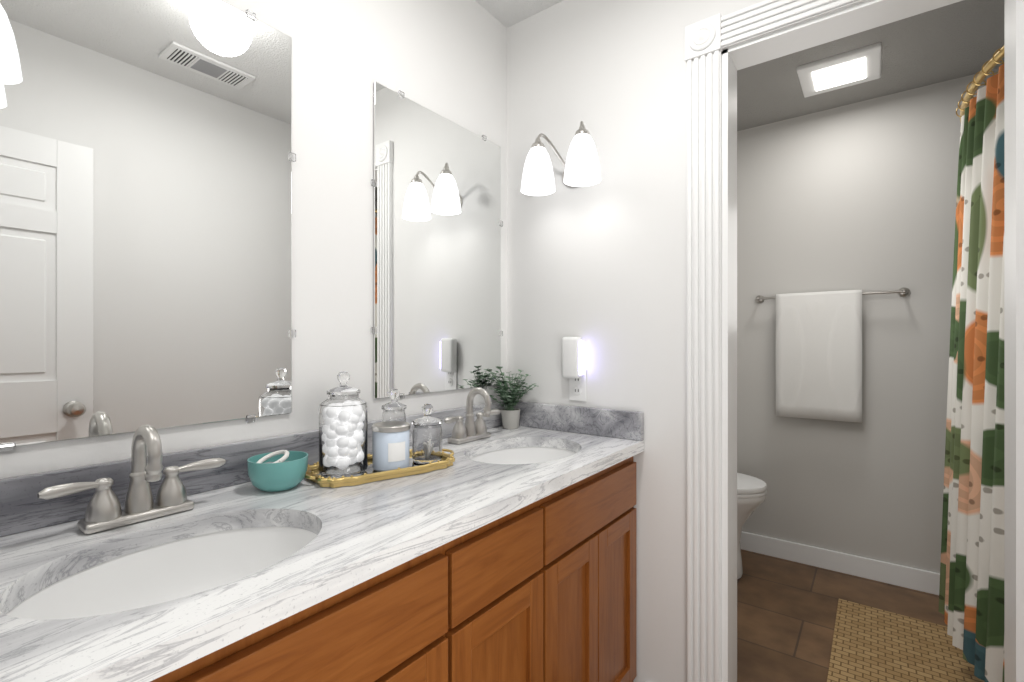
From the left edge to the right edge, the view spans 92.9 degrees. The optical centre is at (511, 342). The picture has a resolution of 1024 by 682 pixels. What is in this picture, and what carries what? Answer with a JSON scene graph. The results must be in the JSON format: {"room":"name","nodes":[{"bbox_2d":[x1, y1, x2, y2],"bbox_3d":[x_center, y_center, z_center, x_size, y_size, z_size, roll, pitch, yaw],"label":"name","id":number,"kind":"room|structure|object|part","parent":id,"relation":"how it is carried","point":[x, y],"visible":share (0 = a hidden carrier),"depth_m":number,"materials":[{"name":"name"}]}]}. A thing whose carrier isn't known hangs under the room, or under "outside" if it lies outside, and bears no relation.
{"room":"bathroom","nodes":[
{"label":"bathroom","id":0,"kind":"room"},
{"bbox_2d":[0,0,506,478],"bbox_3d":[-0.313,-0.021,1.658,0.120,2.485,4.220,0,0,37],"label":"wall","id":1,"kind":"structure","parent":0,"point":[446,59],"depth_m":1.35,"materials":[{"name":"white paint"}]},
{"bbox_2d":[0,0,295,453],"bbox_3d":[-0.733,-0.296,0.982,0.009,0.964,0.620,0,0,37],"label":"mirror","id":2,"kind":"object","parent":1,"relation":"attached to","point":[147,157],"visible":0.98,"depth_m":0.97,"materials":[{"name":"clear glass"}]},
{"bbox_2d":[371,81,502,398],"bbox_3d":[-0.224,-0.302,1.666,0.009,0.951,0.619,0,0,37],"label":"mirror","id":3,"kind":"object","parent":1,"relation":"attached to","point":[436,185],"visible":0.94,"depth_m":1.61,"materials":[{"name":"clear glass"}]},
{"bbox_2d":[381,389,406,421],"bbox_3d":[-0.315,0.216,1.298,0.066,0.189,0.066,0,0,37],"label":"glass jar","id":4,"kind":"object","parent":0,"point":[393,409],"visible":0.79,"depth_m":1.28,"materials":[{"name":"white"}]},
{"bbox_3d":[-0.315,0.243,1.298,0.064,0.135,0.064,0,0,37],"label":"glass","id":5,"kind":"part","parent":4,"relation":"part of","materials":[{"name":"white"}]},
{"bbox_2d":[507,0,763,681],"bbox_3d":[0.978,-0.021,1.281,2.400,2.485,0.120,0,0,37],"label":"wall","id":6,"kind":"structure","parent":0,"point":[600,268],"depth_m":1.66,"materials":[{"name":"white paint"}]},
{"bbox_2d":[521,121,600,195],"bbox_3d":[0.180,-0.637,1.684,0.299,0.203,0.186,0,0,37],"label":"sconce","id":7,"kind":"object","parent":6,"relation":"attached to","point":[582,166],"visible":1,"depth_m":1.66,"materials":[{"name":"white glass"}]},
{"bbox_3d":[0.092,-0.611,1.712,0.124,0.150,0.124,0,0,37],"label":"lamp shade","id":8,"kind":"part","parent":7,"relation":"part of","materials":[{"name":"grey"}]},
{"bbox_3d":[0.192,-0.651,1.700,0.223,0.175,0.148,0,0,37],"label":"frame","id":9,"kind":"part","parent":7,"relation":"part of","materials":[{"name":"silver metal"}]},
{"bbox_3d":[0.232,-0.611,1.607,0.124,0.150,0.124,0,0,37],"label":"lamp shade","id":10,"kind":"part","parent":7,"relation":"part of","materials":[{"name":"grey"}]},
{"bbox_2d":[562,337,585,401],"bbox_3d":[0.232,0.092,1.734,0.092,0.223,0.045,0,0,37],"label":"electrical outlet","id":11,"kind":"object","parent":6,"relation":"attached to","point":[573,371],"visible":1,"depth_m":1.71,"materials":[{"name":"white plastic"}]},
{"bbox_3d":[0.236,0.152,1.754,0.070,0.114,0.009,0,0,37],"label":"plate","id":12,"kind":"part","parent":11,"relation":"part of","materials":[{"name":"white plastic"}]},
{"bbox_2d":[685,0,1023,681],"bbox_3d":[0.906,0.120,1.312,0.829,2.201,0.158,0,0,37],"label":"door frame","id":13,"kind":"structure","parent":6,"relation":"attached to","point":[720,50],"depth_m":1.46,"materials":[{"name":"white wood"}]},
{"bbox_2d":[475,0,1003,130],"bbox_3d":[0.697,-1.294,0.905,2.640,0.060,4.220,0,0,37],"label":"ceiling","id":14,"kind":"structure","parent":0,"point":[963,38],"depth_m":2.15,"materials":[{"name":"grey paint"}]},
{"bbox_2d":[796,42,881,97],"bbox_3d":[1.515,-1.250,2.253,0.310,0.026,0.310,0,0,37],"label":"recessed light","id":15,"kind":"object","parent":14,"relation":"in","point":[850,68],"visible":1,"depth_m":2.22,"materials":[{"name":"white plastic"}]},
{"bbox_2d":[737,549,947,681],"bbox_3d":[0.697,1.251,0.905,2.640,0.060,4.220,0,0,37],"label":"floor","id":16,"kind":"structure","parent":0,"point":[786,613],"depth_m":2.22,"materials":[{"name":"brown tile"}]},
{"bbox_2d":[160,459,635,681],"bbox_3d":[-0.256,0.790,1.168,0.550,0.862,1.530,0,0,37],"label":"bathroom vanity","id":17,"kind":"object","parent":16,"relation":"on","point":[496,551],"depth_m":1.01,"materials":[{"name":"brown wood"}]},
{"bbox_2d":[0,423,643,681],"bbox_3d":[-0.250,0.338,1.162,0.568,0.035,1.532,0,0,37],"label":"countertop","id":18,"kind":"structure","parent":17,"relation":"on","point":[382,526],"depth_m":0.80,"materials":[{"name":"white stone"}]},
{"bbox_2d":[32,424,227,534],"bbox_3d":[-0.654,0.233,0.868,0.117,0.176,0.275,0,0,37],"label":"faucet","id":19,"kind":"object","parent":18,"relation":"on","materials":[{"name":"silver metal"}]},
{"bbox_2d":[0,507,339,650],"bbox_3d":[-0.502,0.438,0.754,0.358,0.188,0.459,0,0,37],"label":"sink","id":20,"kind":"object","parent":18,"relation":"in","point":[45,604],"depth_m":0.83,"materials":[{"name":"white ceramic"}]},
{"bbox_2d":[247,450,307,491],"bbox_3d":[-0.517,0.281,1.076,0.122,0.079,0.122,0,0,37],"label":"bowl","id":21,"kind":"object","parent":18,"relation":"on","point":[279,470],"visible":1,"depth_m":1.04,"materials":[{"name":"teal ceramic"}]},
{"bbox_2d":[304,449,454,487],"bbox_3d":[-0.326,0.308,1.231,0.251,0.024,0.391,0,0,37],"label":"tray","id":22,"kind":"object","parent":18,"relation":"on","point":[368,475],"visible":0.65,"depth_m":1.15,"materials":[{"name":"gold metal"}]},
{"bbox_2d":[319,371,367,476],"bbox_3d":[-0.407,0.190,1.175,0.112,0.242,0.112,0,0,37],"label":"jar","id":23,"kind":"object","parent":22,"relation":"on","point":[343,429],"visible":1,"depth_m":1.13,"materials":[{"name":"clear glass"}]},
{"bbox_3d":[-0.407,0.100,1.175,0.077,0.062,0.077,0,0,37],"label":"lid","id":24,"kind":"part","parent":23,"relation":"part of","materials":[{"name":"clear glass"}]},
{"bbox_2d":[372,421,409,471],"bbox_3d":[-0.301,0.256,1.213,0.094,0.110,0.094,0,0,37],"label":"candle","id":25,"kind":"object","parent":22,"relation":"on","point":[390,445],"visible":1,"depth_m":1.17,"materials":[{"name":"blue glass"}]},
{"bbox_2d":[412,404,442,462],"bbox_3d":[-0.226,0.236,1.298,0.082,0.149,0.082,0,0,37],"label":"glass jar","id":26,"kind":"object","parent":22,"relation":"on","point":[427,438],"visible":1,"depth_m":1.27,"materials":[{"name":"clear glass"}]},
{"bbox_3d":[-0.226,0.193,1.298,0.082,0.062,0.082,0,0,37],"label":"lid","id":27,"kind":"part","parent":26,"relation":"part of","materials":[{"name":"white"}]},
{"bbox_2d":[440,387,503,442],"bbox_3d":[-0.115,0.233,1.591,0.117,0.176,0.276,0,0,37],"label":"faucet","id":28,"kind":"object","parent":18,"relation":"on","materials":[{"name":"silver metal"}]},
{"bbox_2d":[487,366,538,428],"bbox_3d":[0.002,0.203,1.797,0.157,0.233,0.160,0,0,37],"label":"plant","id":29,"kind":"object","parent":18,"relation":"on","point":[510,414],"visible":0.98,"depth_m":1.82,"materials":[{"name":"green plant"}]},
{"bbox_3d":[-0.005,0.285,1.834,0.074,0.070,0.074,0,0,37],"label":"pot","id":30,"kind":"part","parent":29,"relation":"part of","materials":[{"name":"white ceramic"}]},
{"bbox_2d":[464,439,583,470],"bbox_3d":[0.038,0.438,1.477,0.358,0.188,0.460,0,0,37],"label":"sink","id":31,"kind":"object","parent":18,"relation":"in","point":[525,453],"depth_m":1.65,"materials":[{"name":"white ceramic"}]},
{"bbox_2d":[737,473,766,578],"bbox_3d":[0.997,0.800,2.689,0.739,0.839,0.440,0,0,37],"label":"toilet","id":32,"kind":"object","parent":16,"relation":"on","point":[751,493],"visible":0.12,"depth_m":2.46,"materials":[{"name":"white ceramic"}]},
{"bbox_3d":[1.094,0.740,2.617,0.497,0.058,0.383,0,0,37],"label":"seat","id":33,"kind":"part","parent":32,"relation":"part of","materials":[{"name":"white plastic"}]},
{"bbox_2d":[827,599,984,681],"bbox_3d":[1.487,1.215,1.793,0.515,0.012,0.890,0,0,37],"label":"bath mat","id":34,"kind":"object","parent":16,"relation":"on","point":[870,644],"visible":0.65,"depth_m":1.91,"materials":[{"name":"beige wicker"}]},
{"bbox_2d":[737,68,998,572],"bbox_3d":[1.923,-0.021,2.548,2.400,2.485,0.120,0,0,37],"label":"wall","id":35,"kind":"structure","parent":0,"point":[862,195],"depth_m":2.54,"materials":[{"name":"grey paint"}]},
{"bbox_2d":[755,287,909,422],"bbox_3d":[1.678,0.064,2.600,0.705,0.685,0.086,0,0,37],"label":"towel rail","id":36,"kind":"object","parent":35,"relation":"attached to","point":[818,355],"visible":1,"depth_m":2.58,"materials":[{"name":"white fabric"}]},
{"bbox_2d":[775,289,862,422],"bbox_3d":[1.636,0.066,2.607,0.390,0.681,0.048,0,0,37],"label":"towel","id":37,"kind":"object","parent":36,"relation":"hanging from","point":[819,334],"depth_m":2.59,"materials":[{"name":"white fabric"}]},
{"bbox_2d":[740,531,939,594],"bbox_3d":[1.587,1.169,2.714,1.657,0.105,0.013,0,0,37],"label":"baseboard","id":38,"kind":"structure","parent":35,"relation":"attached to","point":[896,574],"depth_m":2.57,"materials":[{"name":"white"}]},
{"bbox_2d":[939,45,1003,681],"bbox_3d":[1.703,0.053,1.726,0.278,1.935,1.461,0,0,37],"label":"shower curtain","id":39,"kind":"object","parent":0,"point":[971,598],"visible":0.81,"depth_m":1.54,"materials":[{"name":"multicoloured fabric"}]},
{"bbox_3d":[1.722,-0.878,1.712,0.231,0.072,1.461,0,0,37],"label":"rod","id":40,"kind":"part","parent":39,"relation":"part of","materials":[{"name":"gold metal"}]}
]}

